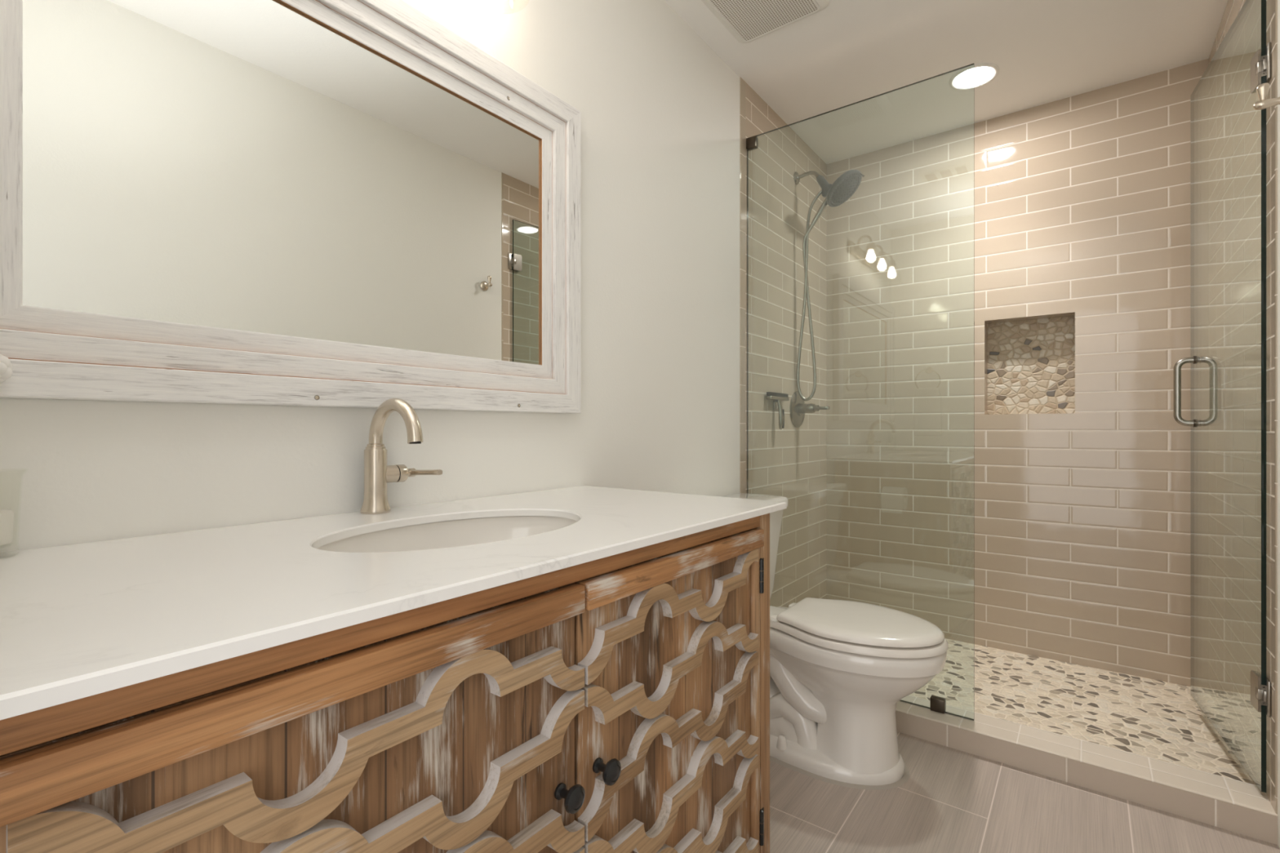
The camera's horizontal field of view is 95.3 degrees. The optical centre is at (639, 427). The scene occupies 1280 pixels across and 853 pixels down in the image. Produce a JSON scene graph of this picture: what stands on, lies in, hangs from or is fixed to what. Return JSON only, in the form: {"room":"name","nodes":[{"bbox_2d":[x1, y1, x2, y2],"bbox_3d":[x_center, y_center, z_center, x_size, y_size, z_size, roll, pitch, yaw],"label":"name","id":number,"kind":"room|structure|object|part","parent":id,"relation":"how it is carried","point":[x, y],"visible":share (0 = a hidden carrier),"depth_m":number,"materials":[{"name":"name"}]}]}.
{"room":"bathroom","nodes":[
{"label":"bathroom","id":0,"kind":"room"},
{"bbox_2d":[0,0,739,552],"bbox_3d":[0.015,-0.190,1.927,0.120,2.620,3.450,0,0,37],"label":"wall","id":1,"kind":"structure","parent":0,"point":[659,107],"depth_m":1.60,"materials":[{"name":"beige paint"}]},
{"bbox_2d":[0,0,581,413],"bbox_3d":[-0.515,-0.439,1.101,0.034,0.800,1.144,0,0,37],"label":"wall mirror","id":2,"kind":"object","parent":1,"relation":"attached to","point":[336,203],"visible":1,"depth_m":0.99,"materials":[{"name":"white mirror"}]},
{"bbox_3d":[-0.516,-0.098,1.101,0.034,0.118,1.144,0,0,37],"label":"frame rail","id":3,"kind":"part","parent":2,"relation":"part of","materials":[{"name":"white wood"}]},
{"bbox_3d":[-0.516,-0.780,1.101,0.034,0.116,1.144,0,0,37],"label":"frame rail","id":4,"kind":"part","parent":2,"relation":"part of","materials":[{"name":"white wood"}]},
{"bbox_2d":[739,76,826,608],"bbox_3d":[0.695,-0.190,2.715,0.003,2.420,0.972,0,0,37],"label":"wall tile","id":5,"kind":"structure","parent":1,"relation":"attached to","point":[790,462],"depth_m":2.65,"materials":[{"name":"beige tile"}]},
{"bbox_2d":[766,391,789,429],"bbox_3d":[0.612,-0.073,2.566,0.045,0.161,0.196,0,0,37],"label":"squeegee","id":6,"kind":"object","parent":5,"relation":"attached to","point":[777,397],"visible":1,"depth_m":2.55,"materials":[{"name":"silver metal"}]},
{"bbox_3d":[0.606,-0.145,2.570,0.016,0.017,0.196,0,0,37],"label":"blade","id":7,"kind":"part","parent":6,"relation":"part of","materials":[{"name":"silver metal"}]},
{"bbox_3d":[0.617,-0.060,2.562,0.032,0.135,0.034,0,0,37],"label":"handle","id":8,"kind":"part","parent":6,"relation":"part of","materials":[{"name":"silver metal"}]},
{"bbox_2d":[789,391,830,427],"bbox_3d":[0.810,-0.088,2.735,0.155,0.172,0.172,0,0,37],"label":"shower valve","id":9,"kind":"object","parent":5,"relation":"attached to","point":[797,408],"visible":0.98,"depth_m":2.74,"materials":[{"name":"silver metal"}]},
{"bbox_3d":[0.756,-0.088,2.776,0.020,0.172,0.172,0,0,37],"label":"trim plate","id":10,"kind":"part","parent":9,"relation":"part of","materials":[{"name":"silver metal"}]},
{"bbox_3d":[0.849,-0.092,2.706,0.058,0.016,0.026,0,0,37],"label":"lever","id":11,"kind":"part","parent":9,"relation":"part of","materials":[{"name":"silver metal"}]},
{"bbox_2d":[793,169,864,400],"bbox_3d":[0.866,-0.670,2.676,0.317,1.090,0.184,0,0,37],"label":"handheld shower","id":12,"kind":"object","parent":5,"relation":"attached to","point":[843,188],"visible":1,"depth_m":2.71,"materials":[{"name":"silver metal"}]},
{"bbox_3d":[0.794,-1.175,2.731,0.116,0.054,0.025,0,0,37],"label":"shower arm","id":13,"kind":"part","parent":12,"relation":"part of","materials":[{"name":"silver metal"}]},
{"bbox_3d":[0.926,-1.078,2.631,0.141,0.117,0.151,0,0,0],"label":"nozzle plate","id":14,"kind":"part","parent":12,"relation":"part of","materials":[{"name":"grey metal"}]},
{"bbox_2d":[664,0,1227,164],"bbox_3d":[0.647,-1.450,1.444,1.710,0.100,3.450,0,0,37],"label":"ceiling","id":15,"kind":"structure","parent":0,"point":[846,52],"depth_m":2.18,"materials":[{"name":"paint"}]},
{"bbox_2d":[701,0,829,43],"bbox_3d":[0.403,-1.390,1.898,0.330,0.020,0.330,0,0,37],"label":"exhaust fan","id":16,"kind":"object","parent":15,"relation":"attached to","point":[747,20],"visible":1,"depth_m":1.94,"materials":[{"name":"white paint"}]},
{"bbox_2d":[948,62,999,90],"bbox_3d":[1.330,-1.397,2.326,0.176,0.006,0.176,0,0,37],"label":"recessed light","id":17,"kind":"object","parent":15,"relation":"in","point":[984,73],"visible":0.98,"depth_m":2.32,"materials":[{"name":"white paint"}]},
{"bbox_2d":[826,58,1208,686],"bbox_3d":[1.631,-0.190,2.731,1.710,2.620,0.190,0,0,37],"label":"wall","id":18,"kind":"structure","parent":0,"point":[1082,201],"depth_m":2.57,"materials":[{"name":"beige tile"}]},
{"bbox_2d":[769,732,1279,852],"bbox_3d":[0.289,1.070,0.975,1.870,0.100,4.630,0,0,37],"label":"floor","id":19,"kind":"structure","parent":0,"point":[951,800],"depth_m":1.53,"materials":[{"name":"grey tile"}]},
{"bbox_2d":[0,513,769,852],"bbox_3d":[-0.290,0.596,0.927,0.588,0.848,1.147,0,0,37],"label":"vanity cabinet","id":20,"kind":"object","parent":19,"relation":"on","point":[620,703],"visible":1,"depth_m":0.62,"materials":[{"name":"brown wood"}]},
{"bbox_3d":[-0.252,0.559,0.565,0.018,0.711,0.524,0,0,37],"label":"door","id":21,"kind":"part","parent":20,"relation":"part of","materials":[{"name":"brown wood"}]},
{"bbox_3d":[-0.237,0.222,0.554,0.020,0.036,0.524,0,0,37],"label":"door rail","id":22,"kind":"part","parent":20,"relation":"part of","materials":[{"name":"brown wood"}]},
{"bbox_3d":[-0.092,0.186,0.776,0.036,0.028,1.059,0,0,37],"label":"rail","id":23,"kind":"part","parent":20,"relation":"part of","materials":[{"name":"brown wood"}]},
{"bbox_2d":[0,485,786,719],"bbox_3d":[-0.297,0.165,0.931,0.588,0.014,1.240,0,0,37],"label":"countertop","id":24,"kind":"structure","parent":20,"relation":"on","point":[77,621],"depth_m":0.61,"materials":[{"name":"white stone"}]},
{"bbox_2d":[0,468,28,558],"bbox_3d":[-0.791,0.105,0.706,0.072,0.106,0.072,0,0,37],"label":"glass vase","id":25,"kind":"object","parent":24,"relation":"on","point":[27,468],"visible":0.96,"depth_m":0.72,"materials":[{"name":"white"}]},
{"bbox_2d":[0,354,13,382],"bbox_3d":[-0.786,0.023,0.706,0.039,0.231,0.034,0,0,-5],"label":"flower","id":26,"kind":"object","parent":25,"relation":"in","point":[6,366],"visible":1,"depth_m":0.71,"materials":[{"name":"white plant"}]},
{"bbox_2d":[0,509,13,545],"bbox_3d":[-0.791,0.122,0.706,0.047,0.040,0.047,0,0,37],"label":"candle","id":27,"kind":"object","parent":25,"relation":"in","point":[6,517],"visible":1,"depth_m":0.71,"materials":[{"name":"white wax"}]},
{"bbox_2d":[360,398,442,514],"bbox_3d":[-0.428,0.052,1.080,0.171,0.212,0.115,0,0,37],"label":"faucet","id":28,"kind":"object","parent":24,"relation":"on","point":[377,473],"visible":1,"depth_m":1.07,"materials":[{"name":"silver metal"}]},
{"bbox_3d":[-0.444,-0.007,1.053,0.162,0.094,0.034,0,0,37],"label":"spout","id":29,"kind":"part","parent":28,"relation":"part of","materials":[{"name":"silver metal"}]},
{"bbox_3d":[-0.422,0.088,1.127,0.092,0.017,0.025,0,0,32],"label":"lever","id":30,"kind":"part","parent":28,"relation":"part of","materials":[{"name":"silver metal"}]},
{"bbox_2d":[316,515,577,552],"bbox_3d":[-0.284,0.256,0.941,0.336,0.166,0.487,0,0,37],"label":"sink","id":31,"kind":"object","parent":24,"relation":"in","point":[462,532],"visible":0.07,"depth_m":1.09,"materials":[{"name":"white ceramic"}]},
{"bbox_3d":[-0.089,0.464,0.735,0.035,0.033,0.033,0,0,37],"label":"knob","id":32,"kind":"part","parent":20,"relation":"part of","materials":[{"name":"black metal"}]},
{"bbox_3d":[-0.045,0.464,0.792,0.035,0.033,0.033,0,0,37],"label":"knob","id":33,"kind":"part","parent":20,"relation":"part of","materials":[{"name":"black metal"}]},
{"bbox_3d":[0.070,0.559,0.986,0.018,0.711,0.523,0,0,37],"label":"door","id":34,"kind":"part","parent":20,"relation":"part of","materials":[{"name":"brown wood"}]},
{"bbox_3d":[0.084,0.222,0.975,0.020,0.036,0.523,0,0,37],"label":"door rail","id":35,"kind":"part","parent":20,"relation":"part of","materials":[{"name":"brown wood"}]},
{"bbox_3d":[0.243,0.596,1.214,0.038,0.848,0.044,0,0,37],"label":"corner post","id":36,"kind":"part","parent":20,"relation":"part of","materials":[{"name":"brown wood"}]},
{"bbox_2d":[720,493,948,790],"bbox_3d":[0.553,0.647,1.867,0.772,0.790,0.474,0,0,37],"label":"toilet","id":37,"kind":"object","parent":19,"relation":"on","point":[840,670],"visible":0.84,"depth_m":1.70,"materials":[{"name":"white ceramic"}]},
{"bbox_3d":[0.331,0.272,2.037,0.212,0.040,0.474,0,0,37],"label":"tank lid","id":38,"kind":"part","parent":37,"relation":"part of","materials":[{"name":"white ceramic"}]},
{"bbox_3d":[0.329,0.460,2.038,0.193,0.336,0.458,0,0,37],"label":"tank","id":39,"kind":"part","parent":37,"relation":"part of","materials":[{"name":"white ceramic"}]},
{"bbox_3d":[0.666,0.618,1.780,0.488,0.028,0.378,0,0,37],"label":"seat","id":40,"kind":"part","parent":37,"relation":"part of","materials":[{"name":"white plastic"}]},
{"bbox_3d":[0.674,0.590,1.774,0.449,0.032,0.360,0,0,37],"label":"lid","id":41,"kind":"part","parent":37,"relation":"part of","materials":[{"name":"white plastic"}]},
{"bbox_2d":[895,695,1277,844],"bbox_3d":[1.015,0.983,1.926,1.470,0.075,0.136,0,0,37],"label":"curb","id":42,"kind":"object","parent":19,"relation":"on","point":[1228,804],"visible":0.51,"depth_m":1.65,"materials":[{"name":"tile"}]},
{"bbox_2d":[746,62,974,720],"bbox_3d":[0.758,-0.116,2.129,0.808,2.121,0.026,0,0,37],"label":"screen","id":43,"kind":"object","parent":42,"relation":"on","point":[937,704],"visible":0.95,"depth_m":1.95,"materials":[{"name":"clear glass"}]},
{"bbox_2d":[909,638,1252,784],"bbox_3d":[1.315,0.995,2.318,1.470,0.001,0.850,0,0,37],"label":"floor","id":44,"kind":"structure","parent":0,"point":[1155,719],"depth_m":2.12,"materials":[{"name":"beige stone"}]},
{"bbox_2d":[1277,0,1279,848],"bbox_3d":[1.279,-0.190,0.961,0.120,2.620,3.450,0,0,37],"label":"wall","id":45,"kind":"structure","parent":0,"point":[1278,1],"depth_m":1.42,"materials":[{"name":"beige paint"}]},
{"bbox_2d":[1208,0,1277,814],"bbox_3d":[1.857,-0.190,1.819,0.003,2.420,0.984,0,0,37],"label":"wall tile","id":46,"kind":"structure","parent":45,"relation":"attached to","point":[1240,353],"depth_m":1.67,"materials":[{"name":"beige tile"}]},
{"bbox_2d":[1173,0,1271,792],"bbox_3d":[1.733,-0.111,1.766,0.128,2.099,0.662,0,0,37],"label":"shower door","id":47,"kind":"structure","parent":46,"relation":"attached to","point":[1215,100],"depth_m":1.80,"materials":[{"name":"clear glass"}]},
{"bbox_3d":[1.897,-0.124,1.987,0.120,0.243,0.027,0,0,31],"label":"pull handle","id":48,"kind":"part","parent":47,"relation":"part of","materials":[{"name":"silver metal"}]},
{"bbox_2d":[1253,82,1279,110],"bbox_3d":[1.465,-0.765,1.354,0.060,0.073,0.052,0,0,37],"label":"robe hook","id":49,"kind":"object","parent":45,"relation":"attached to","point":[1262,90],"visible":1,"depth_m":1.35,"materials":[{"name":"silver metal"}]}
]}

